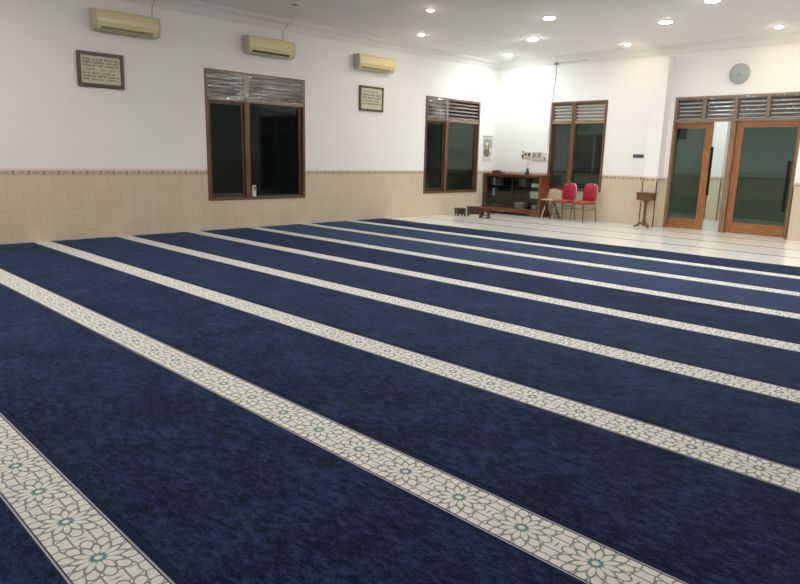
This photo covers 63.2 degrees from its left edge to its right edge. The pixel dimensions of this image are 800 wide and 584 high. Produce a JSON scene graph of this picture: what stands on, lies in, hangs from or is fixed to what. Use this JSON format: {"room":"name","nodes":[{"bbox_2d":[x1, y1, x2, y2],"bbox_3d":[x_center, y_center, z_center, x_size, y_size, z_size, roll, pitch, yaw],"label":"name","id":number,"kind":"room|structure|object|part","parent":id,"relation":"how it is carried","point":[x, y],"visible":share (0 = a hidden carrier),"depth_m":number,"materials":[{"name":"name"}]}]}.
{"room":"mosque","nodes":[
{"label":"mosque","id":0,"kind":"room"},
{"bbox_2d":[0,0,497,244],"bbox_3d":[-3.530,-2.879,10.958,0.160,3.720,17.150,13,16,43],"label":"wall","id":1,"kind":"structure","parent":0,"point":[77,162],"depth_m":10.66,"materials":[{"name":"paint"}]},
{"bbox_2d":[76,50,124,89],"bbox_3d":[-4.467,-3.313,9.724,0.047,0.498,0.682,13,16,43],"label":"framed piece","id":2,"kind":"object","parent":1,"relation":"attached to","point":[94,69],"visible":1,"depth_m":9.71,"materials":[{"name":"beige paper"}]},
{"bbox_2d":[89,7,160,38],"bbox_3d":[-4.122,-4.038,9.803,0.201,0.295,0.990,13,16,43],"label":"air conditioner","id":3,"kind":"object","parent":1,"relation":"attached to","point":[100,19],"visible":1,"depth_m":9.71,"materials":[{"name":"beige plastic"}]},
{"bbox_2d":[100,26,152,37],"bbox_3d":[-4.107,-3.913,9.790,0.082,0.054,0.780,13,16,43],"label":"air vent","id":4,"kind":"object","parent":3,"relation":"attached to","point":[128,30],"depth_m":9.78,"materials":[{"name":"beige plastic"}]},
{"bbox_2d":[204,68,305,200],"bbox_3d":[-2.603,-2.813,11.881,0.179,2.211,2.097,13,16,43],"label":"window","id":5,"kind":"structure","parent":1,"relation":"in","point":[243,102],"depth_m":11.71,"materials":[{"name":"brown wood"}]},
{"bbox_3d":[-3.051,-3.356,11.317,0.140,0.070,0.710,13,16,43],"label":"transom rail","id":6,"kind":"part","parent":5,"relation":"part of","materials":[{"name":"brown wood"}]},
{"bbox_3d":[-3.065,-2.510,11.488,0.045,1.656,0.710,13,16,43],"label":"sash","id":7,"kind":"part","parent":5,"relation":"part of","materials":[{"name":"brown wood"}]},
{"bbox_2d":[252,185,255,196],"bbox_3d":[-2.675,-1.855,11.941,0.030,0.205,0.075,13,16,43],"label":"remote control","id":8,"kind":"object","parent":5,"relation":"on","point":[253,186],"visible":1,"depth_m":11.93,"materials":[{"name":"white plastic"}]},
{"bbox_3d":[-2.333,-2.644,12.219,0.045,1.656,1.177,13,16,43],"label":"sash","id":9,"kind":"part","parent":5,"relation":"part of","materials":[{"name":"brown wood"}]},
{"bbox_3d":[-2.319,-3.491,12.049,0.140,0.070,1.177,13,16,43],"label":"transom rail","id":10,"kind":"part","parent":5,"relation":"part of","materials":[{"name":"brown wood"}]},
{"bbox_2d":[242,35,294,58],"bbox_3d":[-2.323,-4.359,11.603,0.201,0.295,0.990,13,16,43],"label":"air conditioner","id":11,"kind":"object","parent":1,"relation":"attached to","point":[251,44],"visible":1,"depth_m":11.49,"materials":[{"name":"beige plastic"}]},
{"bbox_2d":[251,50,289,58],"bbox_3d":[-2.308,-4.233,11.590,0.082,0.054,0.780,13,16,43],"label":"air vent","id":12,"kind":"object","parent":11,"relation":"attached to","point":[273,53],"depth_m":11.60,"materials":[{"name":"beige plastic"}]},
{"bbox_2d":[118,0,499,69],"bbox_3d":[-3.419,-4.578,10.420,0.195,0.170,16.990,13,16,43],"label":"crown molding","id":13,"kind":"structure","parent":1,"relation":"attached to","point":[186,6],"depth_m":12.08,"materials":[{"name":"paint"}]},
{"bbox_2d":[359,85,383,111],"bbox_3d":[-0.593,-4.033,13.598,0.033,0.500,0.675,14,17,43],"label":"framed piece","id":14,"kind":"object","parent":1,"relation":"attached to","point":[371,98],"visible":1,"depth_m":13.58,"materials":[{"name":"beige paper"}]},
{"bbox_2d":[353,53,394,73],"bbox_3d":[-0.520,-4.700,13.403,0.201,0.295,0.990,13,16,43],"label":"air conditioner","id":15,"kind":"object","parent":1,"relation":"attached to","point":[361,61],"visible":1,"depth_m":13.27,"materials":[{"name":"beige plastic"}]},
{"bbox_2d":[361,66,389,72],"bbox_3d":[-0.505,-4.574,13.389,0.082,0.054,0.780,13,16,43],"label":"air vent","id":16,"kind":"object","parent":15,"relation":"attached to","point":[383,69],"depth_m":13.39,"materials":[{"name":"beige plastic"}]},
{"bbox_2d":[423,96,480,193],"bbox_3d":[1.240,-3.512,15.722,0.181,2.205,2.006,13,16,43],"label":"window","id":17,"kind":"structure","parent":1,"relation":"in","point":[444,119],"depth_m":15.59,"materials":[{"name":"brown wood"}]},
{"bbox_3d":[0.794,-3.197,15.349,0.045,1.620,0.666,13,16,43],"label":"sash","id":18,"kind":"part","parent":17,"relation":"part of","materials":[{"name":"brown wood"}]},
{"bbox_3d":[0.808,-4.026,15.182,0.140,0.070,0.666,13,16,43],"label":"transom rail","id":19,"kind":"part","parent":17,"relation":"part of","materials":[{"name":"brown wood"}]},
{"bbox_3d":[1.494,-3.326,16.048,0.045,1.620,1.130,13,16,43],"label":"sash","id":20,"kind":"part","parent":17,"relation":"part of","materials":[{"name":"brown wood"}]},
{"bbox_3d":[1.508,-4.154,15.882,0.140,0.070,1.130,13,16,43],"label":"transom rail","id":21,"kind":"part","parent":17,"relation":"part of","materials":[{"name":"brown wood"}]},
{"bbox_2d":[482,136,492,161],"bbox_3d":[2.244,-3.663,16.663,0.012,0.645,0.418,13,16,43],"label":"wall calendar","id":22,"kind":"object","parent":1,"relation":"attached to","point":[487,140],"visible":1,"depth_m":16.66,"materials":[{"name":"white paper"}]},
{"bbox_2d":[483,139,492,156],"bbox_3d":[2.245,-3.680,16.658,0.002,0.440,0.380,13,16,43],"label":"print","id":23,"kind":"object","parent":22,"relation":"attached to","point":[487,143],"depth_m":16.66},
{"bbox_2d":[194,0,799,61],"bbox_3d":[0.931,-3.741,6.220,12.720,0.100,17.310,13,16,43],"label":"ceiling","id":24,"kind":"structure","parent":0,"point":[485,29],"depth_m":11.29,"materials":[{"name":"paint"}]},
{"bbox_2d":[542,16,555,19],"bbox_3d":[2.522,-4.632,11.020,0.246,0.028,0.246,13,16,43],"label":"recessed light","id":25,"kind":"object","parent":24,"relation":"in","point":[544,17],"visible":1,"depth_m":10.96,"materials":[{"name":"white plastic"}]},
{"bbox_2d":[658,20,673,23],"bbox_3d":[4.540,-4.604,11.117,0.266,0.028,0.266,13,16,43],"label":"recessed light","id":26,"kind":"object","parent":24,"relation":"in","point":[661,21],"visible":1,"depth_m":11.06,"materials":[{"name":"white plastic"}]},
{"bbox_2d":[703,0,720,2],"bbox_3d":[4.598,-4.286,9.591,0.246,0.028,0.246,13,16,43],"label":"recessed light","id":27,"kind":"object","parent":24,"relation":"in","point":[706,1],"visible":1,"depth_m":9.57,"materials":[{"name":"white plastic"}]},
{"bbox_2d":[387,211,799,266],"bbox_3d":[1.815,-0.524,9.672,15.160,0.120,22.560,13,16,43],"label":"floor","id":28,"kind":"structure","parent":0,"point":[708,241],"depth_m":12.35,"materials":[{"name":"white tile"}]},
{"bbox_2d":[0,405,189,583],"bbox_3d":[-2.829,0.614,3.320,12.368,0.015,1.198,13,16,43],"label":"carpet","id":29,"kind":"object","parent":28,"relation":"on","point":[54,529],"visible":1,"depth_m":2.33,"materials":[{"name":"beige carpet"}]},
{"bbox_2d":[0,267,700,583],"bbox_3d":[-1.991,0.460,4.157,12.368,0.015,1.199,13,16,43],"label":"carpet","id":30,"kind":"object","parent":28,"relation":"on","point":[229,477],"visible":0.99,"depth_m":2.73,"materials":[{"name":"blue carpet"}]},
{"bbox_2d":[0,241,799,583],"bbox_3d":[-1.153,0.307,4.995,12.368,0.014,1.199,13,16,43],"label":"carpet","id":31,"kind":"object","parent":28,"relation":"on","point":[702,510],"visible":0.98,"depth_m":3.30,"materials":[{"name":"blue carpet"}]},
{"bbox_2d":[55,235,799,466],"bbox_3d":[-0.315,0.152,5.833,12.368,0.015,1.199,13,16,43],"label":"carpet","id":32,"kind":"object","parent":28,"relation":"on","point":[756,416],"visible":0.98,"depth_m":4.60,"materials":[{"name":"blue carpet"}]},
{"bbox_2d":[454,207,465,215],"bbox_3d":[1.440,-1.921,15.598,0.220,0.190,0.240,-2,12,-17],"label":"stand","id":33,"kind":"object","parent":28,"relation":"on","point":[458,210],"visible":1,"depth_m":15.51,"materials":[{"name":"brown wood"}]},
{"bbox_3d":[1.353,-1.907,15.573,0.020,0.168,0.220,-2,12,-17],"label":"panel","id":34,"kind":"part","parent":33,"relation":"part of","materials":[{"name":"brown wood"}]},
{"bbox_3d":[1.469,-1.913,15.506,0.160,0.123,0.024,-2,12,-17],"label":"panel","id":35,"kind":"part","parent":33,"relation":"part of","materials":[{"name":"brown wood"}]},
{"bbox_2d":[133,231,799,388],"bbox_3d":[0.524,-0.002,6.670,12.368,0.015,1.199,13,16,43],"label":"carpet","id":36,"kind":"object","parent":28,"relation":"on","point":[777,361],"visible":0.97,"depth_m":5.85,"materials":[{"name":"blue carpet"}]},
{"bbox_2d":[466,206,484,215],"bbox_3d":[1.814,-1.946,15.660,0.400,0.230,0.240,0,12,-8],"label":"table","id":37,"kind":"object","parent":28,"relation":"on","point":[470,209],"visible":0.85,"depth_m":15.55,"materials":[{"name":"brown wood"}]},
{"bbox_3d":[1.827,-1.937,15.565,0.340,0.163,0.024,0,12,-8],"label":"panel","id":38,"kind":"part","parent":37,"relation":"part of","materials":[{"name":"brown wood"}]},
{"bbox_2d":[478,207,490,218],"bbox_3d":[1.974,-1.841,15.163,0.260,0.235,0.200,7,13,24],"label":"stool","id":39,"kind":"object","parent":28,"relation":"on","point":[481,209],"visible":1,"depth_m":15.10,"materials":[{"name":"red wood"}]},
{"bbox_3d":[1.976,-1.922,15.146,0.260,0.070,0.200,7,13,24],"label":"seat","id":40,"kind":"part","parent":39,"relation":"part of","materials":[{"name":"red wood"}]},
{"bbox_2d":[204,227,799,342],"bbox_3d":[1.362,-0.155,7.508,12.368,0.015,1.199,13,16,43],"label":"carpet","id":41,"kind":"object","parent":28,"relation":"on","point":[772,323],"visible":0.98,"depth_m":7.08,"materials":[{"name":"blue carpet"}]},
{"bbox_2d":[483,170,550,217],"bbox_3d":[2.881,-2.489,16.291,1.765,1.087,0.410,13,16,43],"label":"display cabinet","id":42,"kind":"object","parent":28,"relation":"on","point":[511,192],"depth_m":16.31,"materials":[{"name":"red wood"}]},
{"bbox_3d":[2.298,-2.627,16.869,0.040,0.835,0.380,13,16,43],"label":"panel","id":43,"kind":"part","parent":42,"relation":"part of","materials":[{"name":"red wood"}]},
{"bbox_2d":[490,204,502,206],"bbox_3d":[2.476,-2.230,16.708,0.300,0.060,0.190,13,16,43],"label":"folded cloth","id":44,"kind":"object","parent":42,"relation":"on","point":[495,205],"visible":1,"depth_m":16.63,"materials":[{"name":"grey fabric"}]},
{"bbox_2d":[495,187,499,195],"bbox_3d":[2.502,-2.575,16.646,0.030,0.216,0.153,13,16,43],"label":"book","id":45,"kind":"object","parent":42,"relation":"on","point":[497,193],"visible":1,"depth_m":16.62,"materials":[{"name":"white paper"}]},
{"bbox_3d":[2.503,-3.053,16.506,0.377,0.087,0.186,13,16,43],"label":"cap","id":46,"kind":"part","parent":42,"relation":"part of","materials":[{"name":"brown wood"}]},
{"bbox_2d":[499,177,503,184],"bbox_3d":[2.571,-2.821,16.531,0.044,0.207,0.153,13,16,43],"label":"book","id":47,"kind":"object","parent":42,"relation":"on","point":[501,179],"visible":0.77,"depth_m":16.50,"materials":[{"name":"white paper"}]},
{"bbox_2d":[486,195,537,199],"bbox_3d":[2.892,-2.379,16.328,1.625,0.018,0.330,13,16,43],"label":"shelf","id":48,"kind":"object","parent":42,"relation":"attached to","point":[512,197],"depth_m":16.44,"materials":[{"name":"brown wood"}]},
{"bbox_3d":[2.773,-2.858,16.081,1.570,0.040,0.024,13,16,43],"label":"rail","id":49,"kind":"part","parent":42,"relation":"part of","materials":[{"name":"brown wood"}]},
{"bbox_2d":[487,184,538,187],"bbox_3d":[2.898,-2.643,16.273,1.625,0.018,0.330,13,16,43],"label":"shelf","id":50,"kind":"object","parent":42,"relation":"attached to","point":[488,185],"depth_m":16.48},
{"bbox_3d":[3.018,-2.527,16.424,1.625,0.815,0.020,13,16,43],"label":"panel","id":51,"kind":"part","parent":42,"relation":"part of","materials":[{"name":"clear glass"}]},
{"bbox_2d":[514,202,527,208],"bbox_3d":[3.011,-2.155,16.186,0.270,0.150,0.200,13,16,43],"label":"storage box","id":52,"kind":"object","parent":42,"relation":"on","point":[520,205],"visible":1,"depth_m":16.11,"materials":[{"name":"grey plastic"}]},
{"bbox_2d":[526,178,530,186],"bbox_3d":[3.153,-2.688,15.954,0.030,0.209,0.153,13,16,43],"label":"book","id":53,"kind":"object","parent":42,"relation":"on","point":[528,181],"visible":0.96,"depth_m":15.93,"materials":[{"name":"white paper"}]},
{"bbox_3d":[3.484,-2.362,15.731,0.040,0.835,0.380,13,16,43],"label":"panel","id":54,"kind":"part","parent":42,"relation":"part of","materials":[{"name":"red wood"}]},
{"bbox_2d":[264,223,799,312],"bbox_3d":[2.200,-0.309,8.345,12.368,0.015,1.199,13,16,43],"label":"carpet","id":55,"kind":"object","parent":28,"relation":"on","point":[753,295],"visible":0.94,"depth_m":8.22,"materials":[{"name":"blue carpet"}]},
{"bbox_2d":[541,189,559,218],"bbox_3d":[3.603,-2.106,15.525,0.382,0.699,0.342,-9,16,-41],"label":"folding chair","id":56,"kind":"object","parent":28,"relation":"on","point":[551,190],"visible":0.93,"depth_m":15.52,"materials":[{"name":"brown wood"}]},
{"bbox_3d":[3.493,-2.115,15.628,0.281,0.665,0.041,-7,15,-36],"label":"post","id":57,"kind":"part","parent":56,"relation":"part of","materials":[{"name":"brown wood"}]},
{"bbox_3d":[3.691,-2.064,15.409,0.041,0.665,0.281,12,16,43],"label":"post","id":58,"kind":"part","parent":56,"relation":"part of","materials":[{"name":"brown wood"}]},
{"bbox_2d":[312,220,799,291],"bbox_3d":[3.039,-0.463,9.183,12.368,0.015,1.198,13,16,43],"label":"carpet","id":59,"kind":"object","parent":28,"relation":"on","point":[699,270],"visible":0.98,"depth_m":9.35,"materials":[{"name":"blue carpet"}]},
{"bbox_2d":[549,183,576,220],"bbox_3d":[3.807,-2.113,15.158,0.438,0.858,0.449,-6,14,-32],"label":"banquet chair","id":60,"kind":"object","parent":28,"relation":"on","point":[569,191],"visible":0.91,"depth_m":15.12,"materials":[{"name":"red fabric"}]},
{"bbox_3d":[3.801,-2.128,15.150,0.420,0.058,0.420,-6,14,-32],"label":"seat","id":61,"kind":"part","parent":60,"relation":"part of","materials":[{"name":"red fabric"}]},
{"bbox_3d":[3.950,-2.340,15.200,0.096,0.380,0.390,-6,14,-32],"label":"backrest","id":62,"kind":"part","parent":60,"relation":"part of","materials":[{"name":"fabric"}]},
{"bbox_3d":[3.962,-2.329,15.210,0.068,0.449,0.449,-6,14,-32],"label":"frame","id":63,"kind":"part","parent":60,"relation":"part of","materials":[{"name":"silver metal"}]},
{"bbox_2d":[358,218,799,275],"bbox_3d":[3.760,-0.596,9.904,12.368,0.016,0.867,13,16,43],"label":"carpet","id":64,"kind":"object","parent":28,"relation":"on","point":[750,265],"visible":0.97,"depth_m":10.27,"materials":[{"name":"blue carpet"}]},
{"bbox_2d":[570,184,597,222],"bbox_3d":[4.188,-2.029,14.799,0.438,0.858,0.449,-6,14,-30],"label":"banquet chair","id":65,"kind":"object","parent":28,"relation":"on","point":[590,193],"visible":1,"depth_m":14.75,"materials":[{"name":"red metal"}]},
{"bbox_3d":[4.182,-2.045,14.791,0.420,0.058,0.420,-6,14,-30],"label":"seat","id":66,"kind":"part","parent":65,"relation":"part of","materials":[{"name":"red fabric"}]},
{"bbox_3d":[4.334,-2.256,14.836,0.096,0.380,0.390,-6,14,-30],"label":"backrest","id":67,"kind":"part","parent":65,"relation":"part of","materials":[{"name":"fabric"}]},
{"bbox_3d":[4.347,-2.244,14.846,0.068,0.449,0.449,-6,14,-30],"label":"frame","id":68,"kind":"part","parent":65,"relation":"part of","materials":[{"name":"silver metal"}]},
{"bbox_2d":[633,192,657,227],"bbox_3d":[5.207,-1.739,13.803,0.389,0.733,0.349,12,16,41],"label":"stand","id":69,"kind":"object","parent":28,"relation":"on","point":[646,197],"visible":1,"depth_m":13.71,"materials":[{"name":"brown wood"}]},
{"bbox_3d":[5.187,-1.674,13.789,0.150,0.535,0.150,12,16,41],"label":"stem","id":70,"kind":"part","parent":69,"relation":"part of","materials":[{"name":"brown wood"}]},
{"bbox_2d":[638,56,675,227],"bbox_3d":[5.420,-3.127,13.751,0.324,3.487,0.294,13,16,43],"label":"pillar","id":71,"kind":"structure","parent":28,"relation":"on","point":[664,66],"depth_m":13.61,"materials":[{"name":"paint"}]},
{"bbox_2d":[703,98,734,220],"bbox_3d":[7.811,-3.416,15.877,0.312,3.300,0.304,13,16,43],"label":"wall","id":72,"kind":"structure","parent":28,"relation":"on","point":[721,129],"depth_m":15.83,"materials":[{"name":"paint"}]},
{"bbox_2d":[785,144,799,240],"bbox_3d":[7.456,-2.673,11.796,0.322,3.487,0.294,13,16,43],"label":"wall","id":73,"kind":"structure","parent":28,"relation":"on","point":[793,227],"depth_m":11.98,"materials":[{"name":"paint"}]},
{"bbox_2d":[425,43,799,226],"bbox_3d":[5.976,-3.183,13.507,15.000,3.720,0.160,13,16,43],"label":"wall","id":74,"kind":"structure","parent":0,"point":[524,96],"depth_m":14.64,"materials":[{"name":"paint"}]},
{"bbox_2d":[524,152,531,157],"bbox_3d":[3.179,-3.395,16.130,0.206,0.124,0.035,13,16,43],"label":"power socket","id":75,"kind":"object","parent":74,"relation":"attached to","point":[526,154],"visible":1,"depth_m":16.12,"materials":[{"name":"beige plastic"}]},
{"bbox_2d":[532,152,536,157],"bbox_3d":[3.304,-3.375,16.010,0.140,0.155,0.033,13,16,43],"label":"power socket","id":76,"kind":"object","parent":74,"relation":"attached to","point":[534,154],"visible":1,"depth_m":15.99,"materials":[{"name":"beige plastic"}]},
{"bbox_2d":[537,152,541,157],"bbox_3d":[3.411,-3.351,15.908,0.140,0.155,0.033,13,16,43],"label":"power socket","id":77,"kind":"object","parent":74,"relation":"attached to","point":[539,154],"visible":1,"depth_m":15.89,"materials":[{"name":"beige plastic"}]},
{"bbox_2d":[542,153,546,160],"bbox_3d":[3.503,-3.289,15.820,0.110,0.185,0.043,13,16,43],"label":"box","id":78,"kind":"object","parent":74,"relation":"attached to","point":[543,154],"visible":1,"depth_m":15.80,"materials":[{"name":"beige plastic"}]},
{"bbox_2d":[547,67,556,149],"bbox_3d":[3.626,-4.381,15.508,0.104,1.946,0.015,13,16,43],"label":"power cable","id":79,"kind":"object","parent":74,"relation":"attached to","point":[556,67],"visible":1,"depth_m":15.50,"materials":[{"name":"black rubber"}]},
{"bbox_2d":[547,100,607,191],"bbox_3d":[4.155,-3.408,15.258,1.436,2.045,0.144,13,16,43],"label":"window","id":80,"kind":"structure","parent":74,"relation":"in","point":[576,148],"depth_m":15.23,"materials":[{"name":"brown wood"}]},
{"bbox_3d":[3.850,-3.250,15.583,0.498,1.490,0.045,13,16,43],"label":"sash","id":81,"kind":"part","parent":80,"relation":"part of","materials":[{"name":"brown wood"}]},
{"bbox_3d":[3.851,-3.255,15.582,0.388,1.370,0.005,13,16,43],"label":"glass pane","id":82,"kind":"part","parent":80,"relation":"part of","materials":[{"name":"clear glass"}]},
{"bbox_3d":[3.874,-4.014,15.430,0.498,0.070,0.140,13,16,43],"label":"transom rail","id":83,"kind":"part","parent":80,"relation":"part of","materials":[{"name":"brown wood"}]},
{"bbox_3d":[4.358,-3.136,15.096,0.728,1.490,0.045,13,16,43],"label":"sash","id":84,"kind":"part","parent":80,"relation":"part of","materials":[{"name":"brown wood"}]},
{"bbox_3d":[4.358,-3.136,15.096,0.688,1.450,0.005,13,16,43],"label":"glass pane","id":85,"kind":"part","parent":80,"relation":"part of","materials":[{"name":"clear glass"}]},
{"bbox_3d":[4.382,-3.901,14.943,0.728,0.070,0.140,13,16,43],"label":"transom rail","id":86,"kind":"part","parent":80,"relation":"part of","materials":[{"name":"brown wood"}]},
{"bbox_2d":[633,154,643,157],"bbox_3d":[5.201,-2.965,14.201,0.245,0.073,0.013,13,16,43],"label":"name plate","id":87,"kind":"object","parent":74,"relation":"attached to","point":[634,155],"visible":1,"depth_m":14.19,"materials":[{"name":"black plastic"}]},
{"bbox_2d":[498,31,799,69],"bbox_3d":[6.819,-4.691,12.134,12.400,0.170,0.195,13,16,43],"label":"crown molding","id":88,"kind":"structure","parent":74,"relation":"attached to","point":[790,37],"depth_m":13.46,"materials":[{"name":"paint"}]},
{"bbox_2d":[667,122,713,229],"bbox_3d":[6.037,-2.435,13.672,0.900,2.177,0.113,13,16,43],"label":"door","id":89,"kind":"structure","parent":74,"relation":"in","point":[693,156],"depth_m":13.58,"materials":[{"name":"brown wood"}]},
{"bbox_3d":[5.977,-1.469,13.859,0.605,0.207,0.042,13,16,43],"label":"rail","id":90,"kind":"part","parent":89,"relation":"part of","materials":[{"name":"brown wood"}]},
{"bbox_3d":[6.001,-2.478,13.649,0.615,1.865,0.006,13,16,43],"label":"glass pane","id":91,"kind":"part","parent":89,"relation":"part of","materials":[{"name":"clear glass"}]},
{"bbox_3d":[6.024,-3.442,13.449,0.605,0.115,0.042,13,16,43],"label":"rail","id":92,"kind":"part","parent":89,"relation":"part of","materials":[{"name":"brown wood"}]},
{"bbox_3d":[6.356,-2.481,13.371,0.050,0.980,0.074,13,16,43],"label":"pull handle","id":93,"kind":"part","parent":89,"relation":"part of","materials":[{"name":"metal"}]},
{"bbox_2d":[662,92,799,237],"bbox_3d":[6.577,-2.532,12.979,2.385,2.690,0.205,13,16,43],"label":"door frame","id":94,"kind":"structure","parent":74,"relation":"attached to","point":[768,116],"depth_m":12.88,"materials":[{"name":"brown wood"}]},
{"bbox_3d":[6.581,-2.294,13.050,0.100,2.195,0.162,13,16,43],"label":"post","id":95,"kind":"part","parent":94,"relation":"part of","materials":[{"name":"brown wood"}]},
{"bbox_3d":[6.617,-3.609,12.771,2.285,0.495,0.164,13,16,43],"label":"head rail","id":96,"kind":"part","parent":94,"relation":"part of","materials":[{"name":"brown wood"}]},
{"bbox_2d":[729,63,749,83],"bbox_3d":[6.560,-4.221,12.584,0.388,0.388,0.044,13,16,43],"label":"wall clock","id":97,"kind":"object","parent":74,"relation":"attached to","point":[739,73],"visible":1,"depth_m":12.58,"materials":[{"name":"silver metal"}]},
{"bbox_2d":[724,120,799,236],"bbox_3d":[7.002,-2.190,12.601,1.145,2.177,0.115,13,16,43],"label":"door","id":98,"kind":"structure","parent":74,"relation":"in","point":[764,151],"depth_m":12.63,"materials":[{"name":"brown wood"}]},
{"bbox_3d":[7.026,-1.226,12.807,0.935,0.207,0.042,13,16,43],"label":"rail","id":99,"kind":"part","parent":98,"relation":"part of","materials":[{"name":"brown wood"}]},
{"bbox_3d":[7.073,-3.199,12.397,0.935,0.115,0.042,13,16,43],"label":"rail","id":100,"kind":"part","parent":98,"relation":"part of","materials":[{"name":"brown wood"}]},
{"bbox_3d":[7.300,-1.998,12.310,0.053,0.950,0.076,13,16,43],"label":"pull handle","id":101,"kind":"part","parent":98,"relation":"part of","materials":[{"name":"metal"}]},
{"bbox_2d":[556,96,799,208],"bbox_3d":[9.556,-3.635,17.132,15.000,3.300,0.160,13,16,43],"label":"wall","id":102,"kind":"structure","parent":0,"point":[780,96],"depth_m":17.82,"materials":[{"name":"paint"}]}
]}

